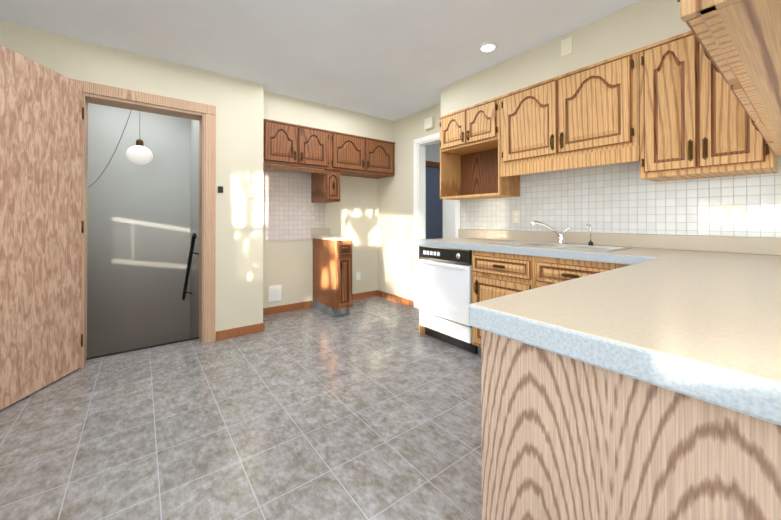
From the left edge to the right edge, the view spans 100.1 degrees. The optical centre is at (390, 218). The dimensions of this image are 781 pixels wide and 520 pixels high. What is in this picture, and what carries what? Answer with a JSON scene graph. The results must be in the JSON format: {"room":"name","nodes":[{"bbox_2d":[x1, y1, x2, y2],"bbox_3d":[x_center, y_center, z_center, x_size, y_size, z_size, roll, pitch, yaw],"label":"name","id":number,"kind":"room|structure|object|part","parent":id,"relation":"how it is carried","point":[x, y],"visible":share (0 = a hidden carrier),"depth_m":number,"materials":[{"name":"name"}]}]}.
{"room":"kitchen","nodes":[
{"label":"kitchen","id":0,"kind":"room"},
{"bbox_2d":[0,21,263,367],"bbox_3d":[-2.312,-0.107,2.602,2.470,2.470,0.190,0,0,-37],"label":"wall","id":1,"kind":"structure","parent":0,"point":[238,103],"depth_m":3.06,"materials":[{"name":"paint"}]},
{"bbox_2d":[0,45,83,409],"bbox_3d":[-2.283,0.055,2.050,0.045,2.115,0.816,0,0,-6],"label":"entry door","id":2,"kind":"structure","parent":1,"relation":"in","point":[40,211],"depth_m":2.12,"materials":[{"name":"brown wood"}]},
{"bbox_3d":[-2.308,0.065,2.452,0.012,0.090,0.012,0,0,-6],"label":"entry door hinge","id":3,"kind":"part","parent":2,"relation":"part of","materials":[{"name":"brown metal"}]},
{"bbox_2d":[69,78,215,367],"bbox_3d":[-2.061,0.049,2.783,0.990,2.160,0.208,0,0,-37],"label":"door frame","id":4,"kind":"structure","parent":1,"relation":"attached to","point":[210,195],"depth_m":2.95,"materials":[{"name":"brown wood"}]},
{"bbox_3d":[-2.003,-0.989,2.713,0.990,0.085,0.018,0,0,-37],"label":"door trim","id":5,"kind":"part","parent":4,"relation":"part of","materials":[{"name":"brown wood"}]},
{"bbox_3d":[-2.066,-0.934,2.795,0.780,0.015,0.190,0,0,-37],"label":"door jamb","id":6,"kind":"part","parent":4,"relation":"part of","materials":[{"name":"brown wood"}]},
{"bbox_2d":[218,186,222,192],"bbox_3d":[-1.579,-0.265,3.039,0.045,0.060,0.008,0,0,-37],"label":"wall jack","id":7,"kind":"object","parent":1,"relation":"attached to","point":[220,189],"visible":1,"depth_m":3.04,"materials":[{"name":"black plastic"}]},
{"bbox_2d":[216,323,262,340],"bbox_3d":[-1.439,1.088,3.137,0.425,0.085,0.012,0,0,-37],"label":"baseboard","id":8,"kind":"structure","parent":1,"relation":"attached to","point":[237,332],"depth_m":3.13,"materials":[{"name":"brown wood"}]},
{"bbox_2d":[248,185,255,196],"bbox_3d":[-1.361,-0.262,3.207,0.075,0.115,0.006,0,0,-37],"label":"light switch","id":9,"kind":"object","parent":1,"relation":"attached to","point":[253,192],"visible":1,"depth_m":3.20,"materials":[{"name":"beige plastic"}]},
{"bbox_2d":[87,103,189,357],"bbox_3d":[-2.938,0.398,3.689,1.160,3.470,0.120,0,0,-37],"label":"wall","id":10,"kind":"structure","parent":0,"point":[138,242],"depth_m":3.68,"materials":[{"name":"paint"}]},
{"bbox_2d":[190,119,198,337],"bbox_3d":[-2.112,0.398,3.559,0.005,3.470,1.090,0,0,-37],"label":"wall","id":11,"kind":"structure","parent":0,"point":[194,223],"depth_m":3.66,"materials":[{"name":"paint"}]},
{"bbox_2d":[182,233,198,299],"bbox_3d":[-2.152,0.561,3.535,0.087,0.829,1.017,0,0,-37],"label":"stair handrail","id":12,"kind":"object","parent":11,"relation":"attached to","point":[194,237],"visible":0.92,"depth_m":3.45,"materials":[{"name":"black metal"}]},
{"bbox_2d":[0,296,481,519],"bbox_3d":[0.312,1.148,0.738,4.380,0.060,7.290,0,0,-37],"label":"floor","id":13,"kind":"structure","parent":0,"point":[371,412],"depth_m":1.73,"materials":[{"name":"tile"}]},
{"bbox_2d":[86,337,198,359],"bbox_3d":[-2.115,1.126,2.848,0.780,0.006,0.030,0,0,-37],"label":"strip","id":14,"kind":"object","parent":13,"relation":"on","point":[141,348],"visible":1,"depth_m":2.82,"materials":[{"name":"black metal"}]},
{"bbox_2d":[311,228,354,316],"bbox_3d":[-0.703,0.630,3.975,0.260,1.010,0.673,0,0,-37],"label":"base cabinet","id":15,"kind":"object","parent":13,"relation":"on","point":[332,275],"visible":1,"depth_m":3.79,"materials":[{"name":"brown wood"}]},
{"bbox_3d":[-0.526,0.726,3.744,0.180,0.565,0.020,0,0,-37],"label":"door","id":16,"kind":"part","parent":15,"relation":"part of","materials":[{"name":"brown wood"}]},
{"bbox_3d":[-0.526,0.356,3.745,0.180,0.135,0.020,0,0,-37],"label":"door","id":17,"kind":"part","parent":15,"relation":"part of","materials":[{"name":"brown wood"}]},
{"bbox_2d":[419,313,470,351],"bbox_3d":[0.703,0.701,3.103,0.641,0.858,0.633,0,0,-37],"label":"base cabinet","id":18,"kind":"object","parent":13,"relation":"on","point":[459,336],"depth_m":2.91,"materials":[{"name":"metal"}]},
{"bbox_2d":[419,246,477,353],"bbox_3d":[0.683,0.696,3.072,0.611,0.868,0.607,0,0,-37],"label":"dishwasher","id":19,"kind":"object","parent":18,"relation":"in","point":[446,273],"depth_m":2.86,"materials":[{"name":"white metal"}]},
{"bbox_2d":[471,329,474,353],"bbox_3d":[1.062,0.693,2.637,0.638,0.868,0.535,0,0,-37],"label":"base cabinet","id":20,"kind":"object","parent":13,"relation":"on","point":[472,330],"depth_m":2.67,"materials":[{"name":"brown wood"}]},
{"bbox_3d":[0.672,0.550,2.593,0.035,0.125,0.022,0,0,-37],"label":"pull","id":21,"kind":"part","parent":20,"relation":"part of","materials":[{"name":"black metal"}]},
{"bbox_3d":[0.795,0.361,2.434,0.035,0.022,0.115,0,0,-37],"label":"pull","id":22,"kind":"part","parent":20,"relation":"part of","materials":[{"name":"black metal"}]},
{"bbox_3d":[0.817,0.730,2.449,0.020,0.543,0.494,0,0,-37],"label":"door","id":23,"kind":"part","parent":20,"relation":"part of","materials":[{"name":"brown wood"}]},
{"bbox_3d":[0.817,0.361,2.450,0.020,0.135,0.494,0,0,-37],"label":"door","id":24,"kind":"part","parent":20,"relation":"part of","materials":[{"name":"brown wood"}]},
{"bbox_3d":[1.129,0.359,2.042,0.020,0.135,0.451,0,0,-37],"label":"door","id":25,"kind":"part","parent":20,"relation":"part of","materials":[{"name":"brown wood"}]},
{"bbox_2d":[475,329,780,519],"bbox_3d":[0.609,0.683,0.678,0.500,0.868,0.628,0,0,-37],"label":"base cabinet","id":26,"kind":"object","parent":13,"relation":"on","point":[562,440],"depth_m":0.56,"materials":[{"name":"brown wood"}]},
{"bbox_2d":[415,237,780,428],"bbox_3d":[0.941,0.228,1.542,2.164,0.052,3.456,0,0,-37],"label":"countertop","id":27,"kind":"structure","parent":26,"relation":"on","point":[701,326],"depth_m":0.73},
{"bbox_2d":[527,221,570,244],"bbox_3d":[1.239,0.110,2.526,0.255,0.182,0.212,0,0,-37],"label":"faucet","id":28,"kind":"object","parent":27,"relation":"on","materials":[{"name":"silver metal"}]},
{"bbox_2d":[487,241,634,252],"bbox_3d":[1.219,0.288,2.444,0.416,0.176,0.865,0,0,-37],"label":"sink","id":29,"kind":"object","parent":27,"relation":"in","point":[546,244],"depth_m":2.44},
{"bbox_3d":[1.107,0.359,2.025,0.035,0.022,0.115,0,0,-37],"label":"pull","id":30,"kind":"part","parent":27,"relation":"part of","materials":[{"name":"black metal"}]},
{"bbox_2d":[583,223,594,244],"bbox_3d":[1.440,0.118,2.375,0.090,0.163,0.031,0,0,-37],"label":"sprayer","id":31,"kind":"object","parent":27,"relation":"on","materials":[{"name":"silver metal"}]},
{"bbox_2d":[263,169,377,307],"bbox_3d":[-1.128,-0.099,4.157,2.280,2.470,0.120,0,0,-37],"label":"wall","id":32,"kind":"structure","parent":0,"point":[288,266],"depth_m":4.44,"materials":[{"name":"paint"}]},
{"bbox_2d":[268,285,280,301],"bbox_3d":[-1.369,0.894,3.883,0.150,0.180,0.014,0,0,-37],"label":"air vent","id":33,"kind":"object","parent":32,"relation":"in","point":[274,293],"visible":1,"depth_m":3.88,"materials":[{"name":"white metal"}]},
{"bbox_2d":[263,169,310,241],"bbox_3d":[-1.308,-0.145,3.939,0.750,0.840,0.008,0,0,-37],"label":"wall tile","id":34,"kind":"structure","parent":32,"relation":"attached to","point":[286,206],"depth_m":3.97,"materials":[{"name":"white tile"}]},
{"bbox_2d":[263,301,311,315],"bbox_3d":[-1.301,1.092,3.936,0.765,0.085,0.012,0,0,-37],"label":"baseboard","id":35,"kind":"structure","parent":32,"relation":"attached to","point":[285,308],"depth_m":3.96,"materials":[{"name":"brown wood"}]},
{"bbox_2d":[263,119,338,174],"bbox_3d":[-1.115,-0.807,3.825,0.874,0.457,0.423,0,0,-37],"label":"upper cabinet","id":36,"kind":"object","parent":32,"relation":"attached to","point":[326,159],"depth_m":3.64,"materials":[{"name":"brown wood"}]},
{"bbox_3d":[-1.175,-0.809,3.526,0.355,0.407,0.020,0,0,-37],"label":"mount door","id":37,"kind":"part","parent":36,"relation":"part of","materials":[{"name":"brown wood"}]},
{"bbox_3d":[-0.881,-0.808,3.751,0.355,0.407,0.020,0,0,-37],"label":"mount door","id":38,"kind":"part","parent":36,"relation":"part of","materials":[{"name":"brown wood"}]},
{"bbox_2d":[311,202,325,227],"bbox_3d":[-0.930,-0.220,4.228,0.200,0.688,0.008,0,0,-37],"label":"wall tile","id":39,"kind":"structure","parent":32,"relation":"attached to","point":[318,215],"depth_m":4.22,"materials":[{"name":"white tile"}]},
{"bbox_2d":[311,171,342,202],"bbox_3d":[-0.805,-0.388,4.072,0.210,0.379,0.403,0,0,-37],"label":"upper cabinet","id":40,"kind":"object","parent":32,"relation":"attached to","point":[325,185],"depth_m":3.94,"materials":[{"name":"brown wood"}]},
{"bbox_3d":[-0.688,-0.387,3.921,0.186,0.335,0.020,0,0,-37],"label":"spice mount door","id":41,"kind":"part","parent":40,"relation":"part of","materials":[{"name":"brown wood"}]},
{"bbox_2d":[356,272,360,279],"bbox_3d":[-0.451,0.811,4.591,0.070,0.115,0.006,0,0,-37],"label":"electrical outlet plate","id":42,"kind":"object","parent":32,"relation":"attached to","point":[358,275],"visible":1,"depth_m":4.59,"materials":[{"name":"white plastic"}]},
{"bbox_2d":[352,290,376,299],"bbox_3d":[-0.503,1.095,4.546,0.783,0.085,0.012,0,0,-37],"label":"baseboard","id":43,"kind":"structure","parent":32,"relation":"attached to","point":[362,295],"depth_m":4.64,"materials":[{"name":"brown wood"}]},
{"bbox_2d":[339,132,394,178],"bbox_3d":[-0.436,-0.805,4.345,0.945,0.457,0.423,0,0,-37],"label":"upper cabinet","id":44,"kind":"object","parent":32,"relation":"attached to","point":[359,156],"depth_m":4.20,"materials":[{"name":"brown wood"}]},
{"bbox_3d":[-0.510,-0.806,4.034,0.448,0.407,0.020,0,0,-37],"label":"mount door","id":45,"kind":"part","parent":44,"relation":"part of","materials":[{"name":"brown wood"}]},
{"bbox_3d":[-0.143,-0.805,4.315,0.448,0.407,0.020,0,0,-37],"label":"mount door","id":46,"kind":"part","parent":44,"relation":"part of","materials":[{"name":"brown wood"}]},
{"bbox_2d":[0,0,641,144],"bbox_3d":[1.312,-1.385,2.027,7.520,0.080,8.100,0,0,-37],"label":"ceiling","id":47,"kind":"structure","parent":0,"point":[393,60],"depth_m":2.41,"materials":[{"name":"paint"}]},
{"bbox_2d":[88,110,152,187],"bbox_3d":[-2.673,-0.772,3.037,0.763,1.137,0.261,0,0,-37],"label":"pendant lamp","id":48,"kind":"object","parent":47,"relation":"hanging from","point":[139,153],"visible":0.92,"depth_m":3.16,"materials":[{"name":"white glass"}]},
{"bbox_3d":[-2.469,-0.619,3.221,0.214,0.190,0.214,0,0,-37],"label":"globe","id":49,"kind":"part","parent":48,"relation":"part of","materials":[{"name":"white glass"}]},
{"bbox_2d":[478,41,497,52],"bbox_3d":[0.763,-1.336,2.563,0.150,0.013,0.150,0,0,-37],"label":"recessed light","id":50,"kind":"object","parent":47,"relation":"in","point":[495,44],"depth_m":2.55,"materials":[{"name":"white glass"}]},
{"bbox_3d":[0.763,-1.330,2.563,0.104,0.001,0.104,0,0,-37],"label":"recessed ceiling light lens","id":51,"kind":"part","parent":50,"relation":"part of","materials":[{"name":"white plastic"}]},
{"bbox_2d":[264,91,393,141],"bbox_3d":[-0.777,-1.185,4.107,1.790,0.300,0.395,0,0,-37],"label":"soffit","id":52,"kind":"structure","parent":0,"point":[285,109],"depth_m":3.86,"materials":[{"name":"paint"}]},
{"bbox_2d":[425,144,442,238],"bbox_3d":[0.905,-0.090,5.992,2.940,2.470,0.135,0,0,-37],"label":"wall","id":53,"kind":"structure","parent":0,"point":[434,215],"depth_m":5.82,"materials":[{"name":"paint"}]},
{"bbox_2d":[426,161,439,167],"bbox_3d":[1.001,-0.950,5.986,2.600,0.090,0.030,0,0,-37],"label":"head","id":54,"kind":"object","parent":53,"relation":"attached to","point":[433,164],"depth_m":5.78},
{"bbox_2d":[441,0,690,115],"bbox_3d":[1.320,-1.192,2.586,0.308,0.300,2.240,0,0,-37],"label":"soffit","id":55,"kind":"structure","parent":0,"point":[640,24],"depth_m":2.33,"materials":[{"name":"paint"}]},
{"bbox_2d":[561,37,571,56],"bbox_3d":[1.280,-1.244,2.379,0.006,0.120,0.080,0,0,-37],"label":"outlet","id":56,"kind":"object","parent":55,"relation":"attached to","point":[566,46],"visible":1,"depth_m":2.38,"materials":[{"name":"beige plastic"}]},
{"bbox_2d":[378,103,775,307],"bbox_3d":[2.003,-0.110,2.039,0.120,2.470,7.290,0,0,-37],"label":"wall","id":57,"kind":"structure","parent":0,"point":[396,234],"depth_m":4.37,"materials":[{"name":"paint"}]},
{"bbox_2d":[377,290,413,306],"bbox_3d":[0.053,1.095,4.472,0.012,0.085,0.805,0,0,-37],"label":"baseboard","id":58,"kind":"structure","parent":57,"relation":"attached to","point":[399,299],"depth_m":4.43,"materials":[{"name":"brown wood"}]},
{"bbox_2d":[424,117,434,129],"bbox_3d":[0.465,-1.131,3.915,0.050,0.130,0.130,0,0,-37],"label":"box","id":59,"kind":"object","parent":57,"relation":"attached to","point":[429,123],"visible":1,"depth_m":3.88,"materials":[{"name":"beige"}]},
{"bbox_2d":[413,132,460,308],"bbox_3d":[0.575,0.069,3.892,0.135,2.130,0.760,0,0,-37],"label":"door frame","id":60,"kind":"structure","parent":57,"relation":"attached to","point":[421,194],"depth_m":4.12,"materials":[{"name":"white"}]},
{"bbox_3d":[0.528,-0.967,3.861,0.015,0.058,0.760,0,0,-37],"label":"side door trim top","id":61,"kind":"part","parent":60,"relation":"part of","materials":[{"name":"white wood"}]},
{"bbox_3d":[0.581,-0.928,3.902,0.120,0.015,0.600,0,0,-37],"label":"side door jamb top","id":62,"kind":"part","parent":60,"relation":"part of","materials":[{"name":"white wood"}]},
{"bbox_2d":[443,199,454,237],"bbox_3d":[0.748,0.108,3.992,0.035,2.030,0.600,0,0,-9],"label":"door","id":63,"kind":"structure","parent":57,"relation":"in","point":[448,218],"depth_m":4.06,"materials":[{"name":"white"}]},
{"bbox_2d":[439,44,777,199],"bbox_3d":[1.400,-0.621,2.442,0.346,0.843,2.559,0,0,-37],"label":"upper cabinet","id":64,"kind":"object","parent":57,"relation":"attached to","point":[630,106],"depth_m":2.21,"materials":[{"name":"brown wood"}]},
{"bbox_3d":[0.615,-0.857,3.215,0.020,0.315,0.321,0,0,-37],"label":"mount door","id":65,"kind":"part","parent":64,"relation":"part of","materials":[{"name":"brown wood"}]},
{"bbox_3d":[0.814,-0.858,2.953,0.020,0.315,0.321,0,0,-37],"label":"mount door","id":66,"kind":"part","parent":64,"relation":"part of","materials":[{"name":"brown wood"}]},
{"bbox_3d":[1.091,-0.745,2.591,0.020,0.545,0.451,0,0,-37],"label":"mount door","id":67,"kind":"part","parent":64,"relation":"part of","materials":[{"name":"brown wood"}]},
{"bbox_3d":[1.188,-0.563,2.418,0.035,0.125,0.022,0,0,-37],"label":"mount pull","id":68,"kind":"part","parent":64,"relation":"part of","materials":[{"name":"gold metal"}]},
{"bbox_3d":[1.230,-0.564,2.364,0.035,0.125,0.022,0,0,-37],"label":"mount pull","id":69,"kind":"part","parent":64,"relation":"part of","materials":[{"name":"gold metal"}]},
{"bbox_3d":[1.371,-0.747,2.226,0.020,0.545,0.451,0,0,-37],"label":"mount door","id":70,"kind":"part","parent":64,"relation":"part of","materials":[{"name":"brown wood"}]},
{"bbox_3d":[1.619,-0.649,1.901,0.020,0.745,0.240,0,0,-37],"label":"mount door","id":71,"kind":"part","parent":64,"relation":"part of","materials":[{"name":"brown wood"}]},
{"bbox_3d":[1.654,-0.377,1.809,0.035,0.125,0.022,0,0,-37],"label":"mount pull","id":72,"kind":"part","parent":64,"relation":"part of","materials":[{"name":"gold metal"}]},
{"bbox_3d":[1.690,-0.377,1.761,0.035,0.125,0.022,0,0,-37],"label":"mount pull","id":73,"kind":"part","parent":64,"relation":"part of","materials":[{"name":"gold metal"}]},
{"bbox_3d":[1.769,-0.650,1.705,0.020,0.745,0.240,0,0,-37],"label":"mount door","id":74,"kind":"part","parent":64,"relation":"part of","materials":[{"name":"brown wood"}]},
{"bbox_2d":[461,155,780,237],"bbox_3d":[1.676,-0.182,2.362,0.008,0.583,3.000,0,0,-37],"label":"wall tiles","id":75,"kind":"structure","parent":57,"relation":"attached to","point":[619,198],"depth_m":2.33,"materials":[{"name":"white tile"}]},
{"bbox_2d":[512,210,519,222],"bbox_3d":[1.160,-0.013,3.024,0.006,0.115,0.072,0,0,-37],"label":"outlet","id":76,"kind":"object","parent":75,"relation":"attached to","point":[517,216],"visible":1,"depth_m":3.02,"materials":[{"name":"beige plastic"}]},
{"bbox_2d":[715,205,744,224],"bbox_3d":[1.999,-0.018,1.928,0.006,0.115,0.120,0,0,-37],"label":"outlet","id":77,"kind":"object","parent":75,"relation":"attached to","point":[729,215],"visible":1,"depth_m":1.92,"materials":[{"name":"beige plastic"}]},
{"bbox_2d":[651,0,780,163],"bbox_3d":[1.237,-0.716,0.914,1.770,0.869,0.330,0,0,-37],"label":"upper cabinet","id":78,"kind":"object","parent":57,"relation":"attached to","point":[701,99],"depth_m":0.73,"materials":[{"name":"brown wood"}]},
{"bbox_3d":[0.623,-0.668,0.628,0.399,0.724,0.020,0,0,-37],"label":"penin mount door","id":79,"kind":"part","parent":78,"relation":"part of","materials":[{"name":"brown wood"}]},
{"bbox_3d":[0.980,-0.666,0.901,0.399,0.724,0.020,0,0,-37],"label":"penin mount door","id":80,"kind":"part","parent":78,"relation":"part of","materials":[{"name":"brown wood"}]},
{"bbox_3d":[1.337,-0.665,1.174,0.399,0.724,0.020,0,0,-37],"label":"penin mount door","id":81,"kind":"part","parent":78,"relation":"part of","materials":[{"name":"brown wood"}]},
{"bbox_3d":[1.693,-0.663,1.447,0.399,0.724,0.020,0,0,-37],"label":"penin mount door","id":82,"kind":"part","parent":78,"relation":"part of","materials":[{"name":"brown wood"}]}
]}

